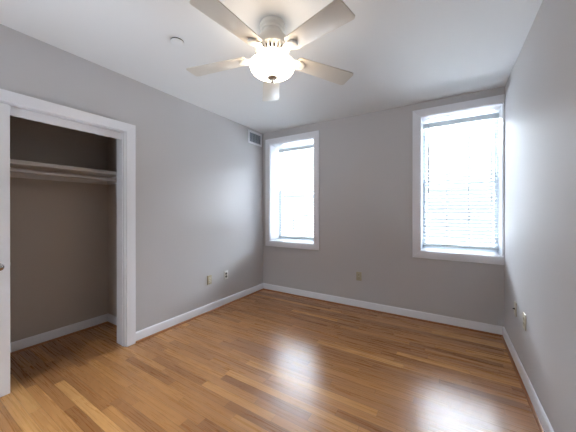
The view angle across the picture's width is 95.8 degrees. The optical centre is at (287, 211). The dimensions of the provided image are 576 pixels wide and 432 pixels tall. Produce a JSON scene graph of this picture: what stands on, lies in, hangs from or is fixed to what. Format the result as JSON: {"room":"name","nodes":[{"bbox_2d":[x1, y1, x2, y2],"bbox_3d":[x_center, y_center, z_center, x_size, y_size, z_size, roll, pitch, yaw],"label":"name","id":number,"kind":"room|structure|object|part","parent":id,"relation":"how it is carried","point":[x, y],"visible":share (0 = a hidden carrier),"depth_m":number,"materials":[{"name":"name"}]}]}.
{"room":"empty bedroom","nodes":[
{"label":"empty bedroom","id":0,"kind":"room"},
{"bbox_2d":[10,116,107,342],"bbox_3d":[-2.210,-0.004,2.936,0.100,2.580,4.250,0,0,32],"label":"wall","id":1,"kind":"structure","parent":0,"point":[59,229],"depth_m":2.62,"materials":[{"name":"beige paint"}]},
{"bbox_2d":[10,322,106,354],"bbox_3d":[-2.566,1.279,2.228,0.015,0.018,1.868,0,0,32],"label":"trim","id":2,"kind":"structure","parent":1,"relation":"attached to","point":[91,327],"depth_m":2.61,"materials":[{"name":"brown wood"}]},
{"bbox_2d":[10,313,108,352],"bbox_3d":[-2.578,1.236,2.236,0.015,0.102,1.868,0,0,32],"label":"baseboard","id":3,"kind":"structure","parent":1,"relation":"attached to","point":[36,339],"depth_m":2.62,"materials":[{"name":"white wood"}]},
{"bbox_2d":[10,159,116,184],"bbox_3d":[-2.458,-0.374,2.159,0.295,0.124,1.865,0,0,32],"label":"closet shelf","id":4,"kind":"object","parent":1,"relation":"attached to","point":[14,164],"visible":0.59,"depth_m":2.53,"materials":[{"name":"white paint"}]},
{"bbox_2d":[10,168,116,182],"bbox_3d":[-2.364,-0.345,2.089,0.056,0.056,1.846,0,0,32],"label":"closet rod","id":5,"kind":"object","parent":4,"relation":"attached to","point":[11,170],"visible":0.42,"depth_m":2.44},
{"bbox_2d":[108,137,116,316],"bbox_3d":[-1.796,-0.004,2.907,0.635,2.580,0.100,0,0,32],"label":"wall","id":6,"kind":"structure","parent":0,"point":[112,142],"depth_m":2.98,"materials":[{"name":"beige paint"}]},
{"bbox_2d":[108,314,116,324],"bbox_3d":[-1.821,1.236,2.857,0.620,0.102,0.015,0,0,32],"label":"baseboard","id":7,"kind":"structure","parent":6,"relation":"attached to","point":[112,319],"depth_m":2.95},
{"bbox_2d":[0,24,262,331],"bbox_3d":[-1.579,-0.003,2.545,0.115,2.580,4.250,0,0,32],"label":"wall","id":8,"kind":"structure","parent":0,"point":[199,177],"depth_m":2.92,"materials":[{"name":"grey paint"}]},
{"bbox_2d":[0,103,10,396],"bbox_3d":[-2.143,0.264,1.505,0.095,2.030,0.763,0,0,32],"label":"door","id":9,"kind":"structure","parent":8,"relation":"in","point":[5,263],"depth_m":1.81,"materials":[{"name":"white paint"}]},
{"bbox_2d":[10,106,120,139],"bbox_3d":[-2.000,-0.724,1.856,0.017,0.066,1.518,0,0,32],"label":"trim","id":10,"kind":"structure","parent":8,"relation":"attached to","point":[16,112],"depth_m":2.11,"materials":[{"name":"white wood"}]},
{"bbox_2d":[0,89,135,346],"bbox_3d":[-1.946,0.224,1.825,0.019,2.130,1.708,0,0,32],"label":"trim","id":11,"kind":"structure","parent":8,"relation":"attached to","point":[6,96],"depth_m":2.48,"materials":[{"name":"white wood"}]},
{"bbox_2d":[136,283,263,340],"bbox_3d":[-0.952,1.234,3.437,0.015,0.102,2.077,0,0,32],"label":"baseboard","id":12,"kind":"structure","parent":8,"relation":"attached to","point":[148,331],"depth_m":3.10,"materials":[{"name":"white wood"}]},
{"bbox_2d":[136,289,263,343],"bbox_3d":[-0.940,1.276,3.430,0.015,0.018,2.077,0,0,32],"label":"trim","id":13,"kind":"structure","parent":8,"relation":"attached to","point":[195,317],"depth_m":3.10,"materials":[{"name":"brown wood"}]},
{"bbox_2d":[207,275,211,284],"bbox_3d":[-1.009,0.876,3.349,0.010,0.116,0.072,0,0,32],"label":"power outlet","id":14,"kind":"object","parent":8,"relation":"attached to","point":[209,278],"visible":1,"depth_m":3.34,"materials":[{"name":"beige plastic"}]},
{"bbox_2d":[224,270,227,279],"bbox_3d":[-0.855,0.874,3.598,0.010,0.116,0.072,0,0,32],"label":"power outlet","id":15,"kind":"object","parent":8,"relation":"attached to","point":[225,272],"visible":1,"depth_m":3.59,"materials":[{"name":"white plastic"}]},
{"bbox_2d":[248,129,261,146],"bbox_3d":[-0.520,-1.163,4.133,0.011,0.202,0.337,0,0,32],"label":"air vent","id":16,"kind":"object","parent":8,"relation":"in","point":[254,138],"visible":1,"depth_m":4.12,"materials":[{"name":"grey metal"}]},
{"bbox_2d":[0,290,539,431],"bbox_3d":[-0.456,1.329,1.994,4.080,0.080,4.730,0,0,32],"label":"floor","id":17,"kind":"structure","parent":0,"point":[264,360],"depth_m":2.01,"materials":[{"name":"brown wood"}]},
{"bbox_2d":[0,0,542,133],"bbox_3d":[-0.455,-1.331,1.988,4.080,0.080,4.730,0,0,32],"label":"ceiling","id":18,"kind":"structure","parent":0,"point":[398,53],"depth_m":2.06,"materials":[{"name":"white paint"}]},
{"bbox_2d":[170,37,183,46],"bbox_3d":[-0.839,-1.283,1.970,0.095,0.017,0.095,0,0,32],"label":"smoke detector","id":19,"kind":"object","parent":18,"relation":"attached to","point":[176,41],"visible":1,"depth_m":1.96,"materials":[{"name":"white paint"}]},
{"bbox_2d":[186,0,354,100],"bbox_3d":[-0.128,-1.089,1.765,1.238,0.403,1.184,0,0,32],"label":"ceiling fan","id":20,"kind":"object","parent":18,"relation":"hanging from","point":[272,63],"visible":1,"depth_m":1.69,"materials":[{"name":"white metal"}]},
{"bbox_3d":[-0.506,-1.054,1.893,0.449,0.006,0.156,-4,7,13],"label":"blade","id":21,"kind":"part","parent":20,"relation":"part of","materials":[{"name":"white wood"}]},
{"bbox_3d":[-0.319,-1.052,1.451,0.156,0.006,0.449,9,9,30],"label":"blade","id":22,"kind":"part","parent":20,"relation":"part of","materials":[{"name":"white wood"}]},
{"bbox_3d":[-0.142,-1.054,2.208,0.156,0.006,0.449,-8,-3,-5],"label":"blade","id":23,"kind":"part","parent":20,"relation":"part of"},
{"bbox_3d":[-0.108,-0.976,1.801,0.316,0.092,0.316,0,0,32],"label":"lamp shade","id":24,"kind":"part","parent":20,"relation":"part of","materials":[{"name":"white glass"}]},
{"bbox_3d":[0.160,-1.052,1.492,0.156,0.006,0.449,10,-3,-41],"label":"blade","id":25,"kind":"part","parent":20,"relation":"part of","materials":[{"name":"white wood"}]},
{"bbox_3d":[0.269,-1.053,1.960,0.449,0.006,0.156,4,-10,-23],"label":"blade","id":26,"kind":"part","parent":20,"relation":"part of","materials":[{"name":"white wood"}]},
{"bbox_2d":[263,86,504,326],"bbox_3d":[0.695,-0.005,3.849,4.080,2.580,0.360,0,0,32],"label":"wall","id":27,"kind":"structure","parent":0,"point":[365,160],"depth_m":3.37,"materials":[{"name":"grey paint"}]},
{"bbox_2d":[265,130,318,249],"bbox_3d":[0.136,-0.311,4.183,0.959,1.738,0.379,0,0,32],"label":"window","id":28,"kind":"structure","parent":27,"relation":"in","point":[272,146],"depth_m":4.24,"materials":[{"name":"white plastic"}]},
{"bbox_2d":[279,144,313,239],"bbox_3d":[0.173,-0.306,4.217,0.744,1.488,0.068,0,0,32],"label":"window blind","id":29,"kind":"object","parent":28,"relation":"attached to","point":[306,147],"visible":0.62,"depth_m":4.24,"materials":[{"name":"white plastic"}]},
{"bbox_3d":[0.094,-0.286,4.273,0.003,1.428,0.055,0,0,32],"label":"ladder cord","id":30,"kind":"part","parent":29,"relation":"part of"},
{"bbox_3d":[0.176,0.427,4.223,0.744,0.022,0.050,0,0,32],"label":"rail","id":31,"kind":"part","parent":29,"relation":"part of","materials":[{"name":"white plastic"}]},
{"bbox_3d":[0.209,-0.311,4.301,0.779,1.558,0.084,0,0,32],"label":"frame","id":32,"kind":"part","parent":28,"relation":"part of","materials":[{"name":"white plastic"}]},
{"bbox_3d":[0.199,0.064,4.286,0.759,0.789,0.032,0,0,32],"label":"sash","id":33,"kind":"part","parent":28,"relation":"part of","materials":[{"name":"white plastic"}]},
{"bbox_3d":[0.219,-0.685,4.316,0.759,0.789,0.032,0,0,32],"label":"sash","id":34,"kind":"part","parent":28,"relation":"part of","materials":[{"name":"white plastic"}]},
{"bbox_2d":[356,272,361,280],"bbox_3d":[0.947,0.862,3.477,0.072,0.116,0.010,0,0,32],"label":"power outlet","id":35,"kind":"object","parent":27,"relation":"attached to","point":[358,274],"visible":1,"depth_m":3.47,"materials":[{"name":"beige plastic"}]},
{"bbox_2d":[263,288,501,336],"bbox_3d":[0.898,1.277,3.487,3.080,0.018,0.015,0,0,32],"label":"trim","id":36,"kind":"structure","parent":27,"relation":"attached to","point":[438,323],"depth_m":3.21,"materials":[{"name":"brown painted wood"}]},
{"bbox_2d":[263,283,502,334],"bbox_3d":[0.906,1.235,3.500,3.080,0.102,0.015,0,0,32],"label":"baseboard","id":37,"kind":"structure","parent":27,"relation":"attached to","point":[496,329],"depth_m":3.22,"materials":[{"name":"white wood"}]},
{"bbox_2d":[412,94,504,264],"bbox_3d":[1.957,-0.330,3.056,0.860,1.754,0.379,0,0,32],"label":"window","id":38,"kind":"structure","parent":27,"relation":"in","point":[493,104],"depth_m":2.99,"materials":[{"name":"white plastic"}]},
{"bbox_3d":[2.061,-0.330,3.155,0.753,1.574,0.084,0,0,32],"label":"frame","id":39,"kind":"part","parent":38,"relation":"part of","materials":[{"name":"white plastic"}]},
{"bbox_3d":[2.071,-0.709,3.169,0.733,0.797,0.032,0,0,32],"label":"sash","id":40,"kind":"part","parent":38,"relation":"part of","materials":[{"name":"white plastic"}]},
{"bbox_3d":[2.051,0.049,3.139,0.733,0.797,0.032,0,0,32],"label":"sash","id":41,"kind":"part","parent":38,"relation":"part of","materials":[{"name":"white plastic"}]},
{"bbox_2d":[423,113,498,249],"bbox_3d":[2.014,-0.330,3.076,0.744,1.514,0.070,0,0,32],"label":"window blind","id":42,"kind":"object","parent":38,"relation":"attached to","point":[491,117],"visible":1,"depth_m":3.04,"materials":[{"name":"white plastic"}]},
{"bbox_3d":[1.758,-0.310,3.242,0.003,1.454,0.055,0,0,32],"label":"ladder cord","id":43,"kind":"part","parent":42,"relation":"part of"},
{"bbox_3d":[2.018,0.416,3.083,0.744,0.022,0.050,0,0,32],"label":"rail","id":44,"kind":"part","parent":42,"relation":"part of","materials":[{"name":"white plastic"}]},
{"bbox_3d":[2.100,-0.310,3.031,0.003,1.454,0.055,0,0,32],"label":"ladder cord","id":45,"kind":"part","parent":42,"relation":"part of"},
{"bbox_3d":[2.277,-0.309,2.921,0.003,1.454,0.055,0,0,32],"label":"ladder cord","id":46,"kind":"part","parent":42,"relation":"part of","materials":[{"name":"white fabric"}]},
{"bbox_2d":[504,0,575,431],"bbox_3d":[1.165,0.002,0.847,0.120,2.580,4.250,0,0,32],"label":"wall","id":47,"kind":"structure","parent":0,"point":[540,87],"depth_m":1.57,"materials":[{"name":"grey paint"}]},
{"bbox_2d":[513,301,516,316],"bbox_3d":[1.933,0.827,2.223,0.021,0.116,0.072,0,0,32],"label":"outlet","id":48,"kind":"object","parent":47,"relation":"attached to","point":[515,303],"visible":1,"depth_m":2.20,"materials":[{"name":"beige plastic"}]},
{"bbox_2d":[501,335,543,431],"bbox_3d":[1.094,1.282,0.893,0.015,0.018,4.250,0,0,32],"label":"trim","id":49,"kind":"structure","parent":47,"relation":"attached to","point":[539,425],"depth_m":1.86,"materials":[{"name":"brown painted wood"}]},
{"bbox_2d":[523,312,525,330],"bbox_3d":[1.771,0.821,1.951,0.010,0.116,0.072,0,0,32],"label":"power outlet","id":50,"kind":"object","parent":47,"relation":"attached to","point":[524,314],"visible":1,"depth_m":1.94,"materials":[{"name":"beige plastic"}]},
{"bbox_2d":[503,327,553,431],"bbox_3d":[1.107,1.240,0.885,0.015,0.102,4.250,0,0,32],"label":"baseboard","id":51,"kind":"structure","parent":47,"relation":"attached to","point":[543,419],"depth_m":1.78,"materials":[{"name":"white wood"}]}
]}

